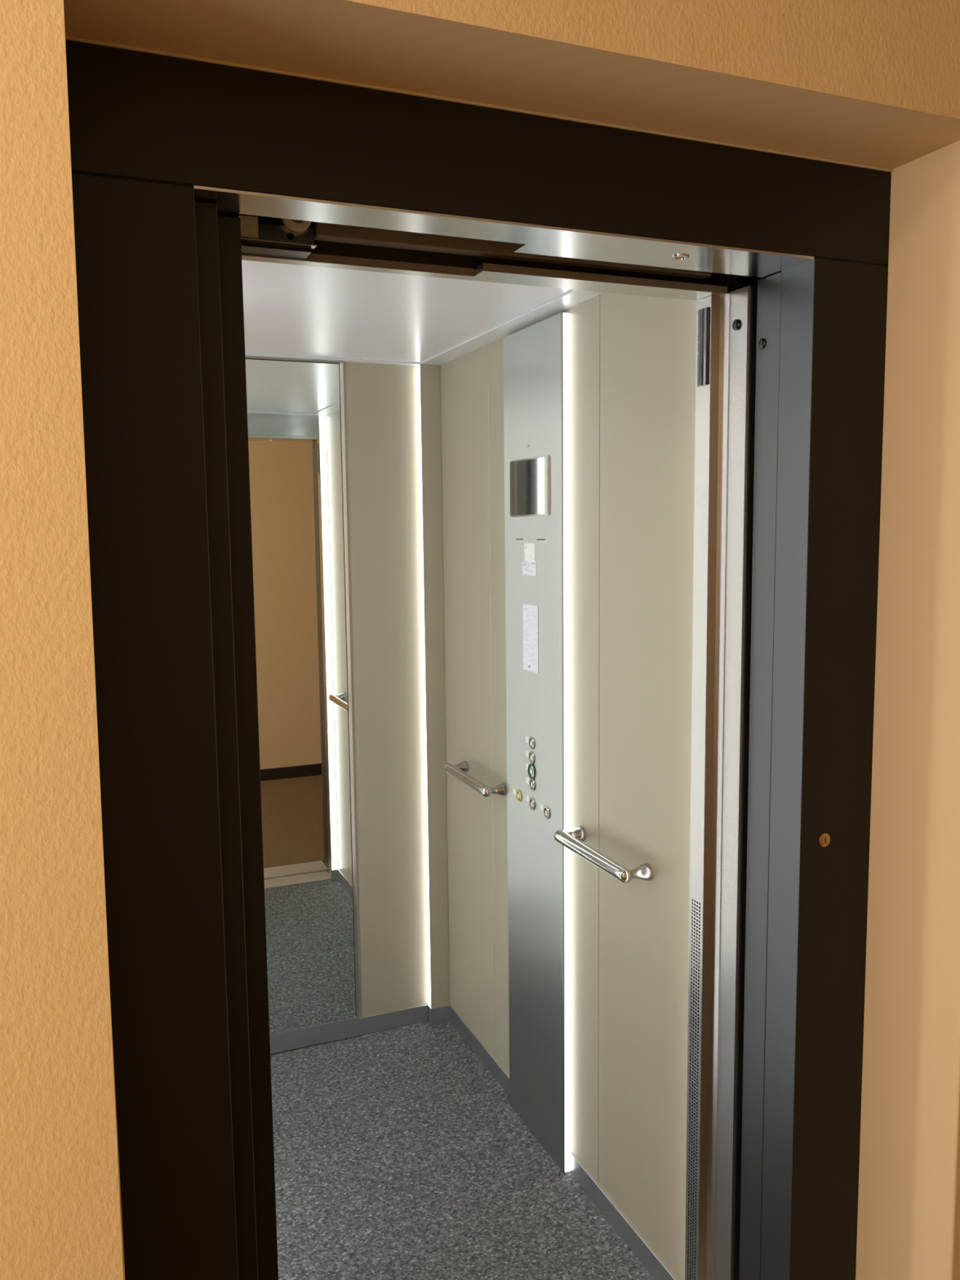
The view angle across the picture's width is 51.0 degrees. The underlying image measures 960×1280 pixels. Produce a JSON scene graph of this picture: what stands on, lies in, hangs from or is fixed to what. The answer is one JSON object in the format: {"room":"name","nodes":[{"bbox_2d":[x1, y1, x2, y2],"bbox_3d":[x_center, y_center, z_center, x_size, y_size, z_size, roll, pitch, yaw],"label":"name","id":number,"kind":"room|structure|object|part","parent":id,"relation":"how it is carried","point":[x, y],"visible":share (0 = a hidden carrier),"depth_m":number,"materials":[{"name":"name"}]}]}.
{"room":"elevator lobby","nodes":[
{"label":"elevator lobby","id":0,"kind":"room"},
{"bbox_2d":[245,356,427,1017],"bbox_3d":[-0.636,0.220,3.017,1.120,2.120,0.030,-3,7,-22],"label":"wall","id":1,"kind":"structure","parent":0,"point":[381,423],"depth_m":3.13,"materials":[{"name":"beige laminate"}]},
{"bbox_2d":[245,358,359,1053],"bbox_3d":[-0.627,0.233,2.999,0.503,2.092,0.012,-3,7,-22],"label":"wall mirror","id":2,"kind":"object","parent":1,"relation":"attached to","point":[295,409],"visible":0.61,"depth_m":3.03,"materials":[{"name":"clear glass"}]},
{"bbox_2d":[360,1004,427,1035],"bbox_3d":[-0.279,1.228,3.254,0.230,0.056,0.004,-3,7,-22],"label":"baseboard","id":3,"kind":"structure","parent":1,"relation":"attached to","point":[396,1019],"depth_m":3.25,"materials":[{"name":"silver metal"}]},
{"bbox_2d":[416,364,431,1008],"bbox_3d":[-0.176,0.180,3.171,0.002,2.042,0.030,-3,7,-22],"label":"light strip","id":4,"kind":"object","parent":1,"relation":"attached to","point":[418,367],"visible":1,"depth_m":3.16,"materials":[{"name":"white plastic"}]},
{"bbox_2d":[420,364,449,1008],"bbox_3d":[-0.145,0.206,3.186,0.064,2.100,0.031,-3,7,-22],"label":"light strip","id":5,"kind":"object","parent":1,"relation":"attached to","point":[430,389],"visible":0.9,"depth_m":3.16,"materials":[{"name":"beige plastic"}]},
{"bbox_2d":[241,259,604,365],"bbox_3d":[-0.372,-0.753,2.238,1.140,0.020,1.453,-3,7,-22],"label":"ceiling","id":6,"kind":"structure","parent":0,"point":[291,311],"depth_m":2.33,"materials":[{"name":"white metal"}]},
{"bbox_2d":[270,1021,654,1279],"bbox_3d":[-0.341,1.366,2.458,1.160,0.040,1.506,-3,7,-22],"label":"floor","id":7,"kind":"structure","parent":0,"point":[399,1155],"depth_m":2.50,"materials":[{"name":"grey carpet"}]},
{"bbox_2d":[684,285,757,1279],"bbox_3d":[0.445,0.397,1.846,0.060,2.002,0.117,-3,7,-22],"label":"elevator door","id":8,"kind":"structure","parent":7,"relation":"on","point":[725,407],"depth_m":1.82,"materials":[{"name":"silver metal"}]},
{"bbox_2d":[217,211,742,300],"bbox_3d":[-0.061,-0.651,1.555,1.146,0.160,0.064,-3,7,-22],"label":"header track","id":9,"kind":"object","parent":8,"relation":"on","point":[326,254],"visible":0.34,"depth_m":1.59,"materials":[{"name":"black metal"}]},
{"bbox_2d":[237,214,316,259],"bbox_3d":[-0.295,-0.591,1.439,0.112,0.068,0.052,-3,7,-22],"label":"hanger","id":10,"kind":"object","parent":9,"relation":"attached to","point":[294,239],"visible":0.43,"depth_m":1.43,"materials":[{"name":"metal"}]},
{"bbox_3d":[-0.326,-0.579,1.414,0.026,0.031,0.007,-3,7,-22],"label":"plate","id":11,"kind":"part","parent":10,"relation":"part of","materials":[{"name":"brown metal"}]},
{"bbox_2d":[684,300,697,1277],"bbox_3d":[0.409,0.316,1.887,0.031,2.042,0.002,-3,7,-22],"label":"light strip","id":12,"kind":"object","parent":8,"relation":"attached to","point":[696,300],"visible":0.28,"depth_m":1.88,"materials":[{"name":"white"}]},
{"bbox_2d":[685,895,702,1279],"bbox_3d":[0.409,0.909,1.926,0.001,0.857,0.041,-3,7,-22],"label":"ventilation grille","id":13,"kind":"object","parent":8,"relation":"attached to","point":[694,899],"depth_m":1.92,"materials":[{"name":"silver metal"}]},
{"bbox_3d":[0.419,0.396,1.875,0.034,2.000,0.042,-3,7,-22],"label":"return post","id":14,"kind":"part","parent":8,"relation":"part of","materials":[{"name":"silver metal"}]},
{"bbox_2d":[697,306,710,386],"bbox_3d":[0.391,-0.514,1.767,0.005,0.132,0.035,-3,7,-22],"label":"indicator","id":15,"kind":"object","parent":8,"relation":"attached to","point":[703,323],"visible":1,"depth_m":1.76,"materials":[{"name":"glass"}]},
{"bbox_2d":[0,0,959,1279],"bbox_3d":[-0.272,0.167,1.188,5.600,2.620,0.202,-3,7,-22],"label":"wall","id":16,"kind":"structure","parent":0,"point":[869,82],"depth_m":1.18,"materials":[{"name":"brown paint"}]},
{"bbox_2d":[65,35,893,1279],"bbox_3d":[0.072,0.357,1.535,1.217,2.158,0.143,-3,7,-22],"label":"door frame","id":17,"kind":"structure","parent":16,"relation":"in","point":[162,143],"depth_m":1.32,"materials":[{"name":"black paint"}]},
{"bbox_2d":[217,215,278,1279],"bbox_3d":[-0.704,0.469,1.262,0.866,2.001,0.033,-3,7,-22],"label":"sliding door","id":18,"kind":"structure","parent":17,"relation":"attached to","point":[228,228],"depth_m":1.37,"materials":[{"name":"black paint"}]},
{"bbox_2d":[440,274,737,1279],"bbox_3d":[0.166,0.262,2.559,0.030,2.120,1.493,-3,7,-22],"label":"wall","id":19,"kind":"structure","parent":0,"point":[633,357],"depth_m":2.22,"materials":[{"name":"beige painted metal panels"}]},
{"bbox_2d":[444,760,506,797],"bbox_3d":[-0.019,0.399,2.896,0.071,0.037,0.327,-3,7,-22],"label":"handrail","id":20,"kind":"object","parent":19,"relation":"attached to","point":[459,771],"visible":0.99,"depth_m":2.83,"materials":[{"name":"silver metal"}]},
{"bbox_2d":[502,311,570,1173],"bbox_3d":[0.141,0.278,2.552,0.022,2.091,0.334,-3,7,-22],"label":"control panel","id":21,"kind":"object","parent":19,"relation":"attached to","point":[533,355],"depth_m":2.52,"materials":[{"name":"silver metal"}]},
{"bbox_3d":[0.206,0.294,2.404,0.016,2.090,0.004,-3,7,-22],"label":"light strip","id":22,"kind":"part","parent":21,"relation":"part of","materials":[{"name":"white plastic"}]},
{"bbox_2d":[426,1004,676,1279],"bbox_3d":[0.133,1.290,2.654,0.068,0.056,1.433,-3,7,-22],"label":"baseboard","id":23,"kind":"structure","parent":19,"relation":"attached to","point":[643,1252],"depth_m":2.42,"materials":[{"name":"silver metal"}]},
{"bbox_2d":[554,825,653,883],"bbox_3d":[0.263,0.471,2.219,0.071,0.037,0.327,-3,7,-22],"label":"handrail","id":24,"kind":"object","parent":19,"relation":"attached to","point":[573,840],"visible":1,"depth_m":2.16,"materials":[{"name":"silver metal"}]},
{"bbox_2d":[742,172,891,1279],"bbox_3d":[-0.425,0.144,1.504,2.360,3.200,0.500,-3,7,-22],"label":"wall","id":25,"kind":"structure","parent":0,"point":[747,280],"depth_m":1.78,"materials":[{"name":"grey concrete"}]},
{"bbox_2d":[312,221,711,279],"bbox_3d":[0.075,-0.656,1.594,0.685,0.102,0.025,-3,7,-22],"label":"operator","id":26,"kind":"object","parent":25,"relation":"in","point":[326,232],"visible":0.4,"depth_m":1.54,"materials":[{"name":"brown"}]}
]}

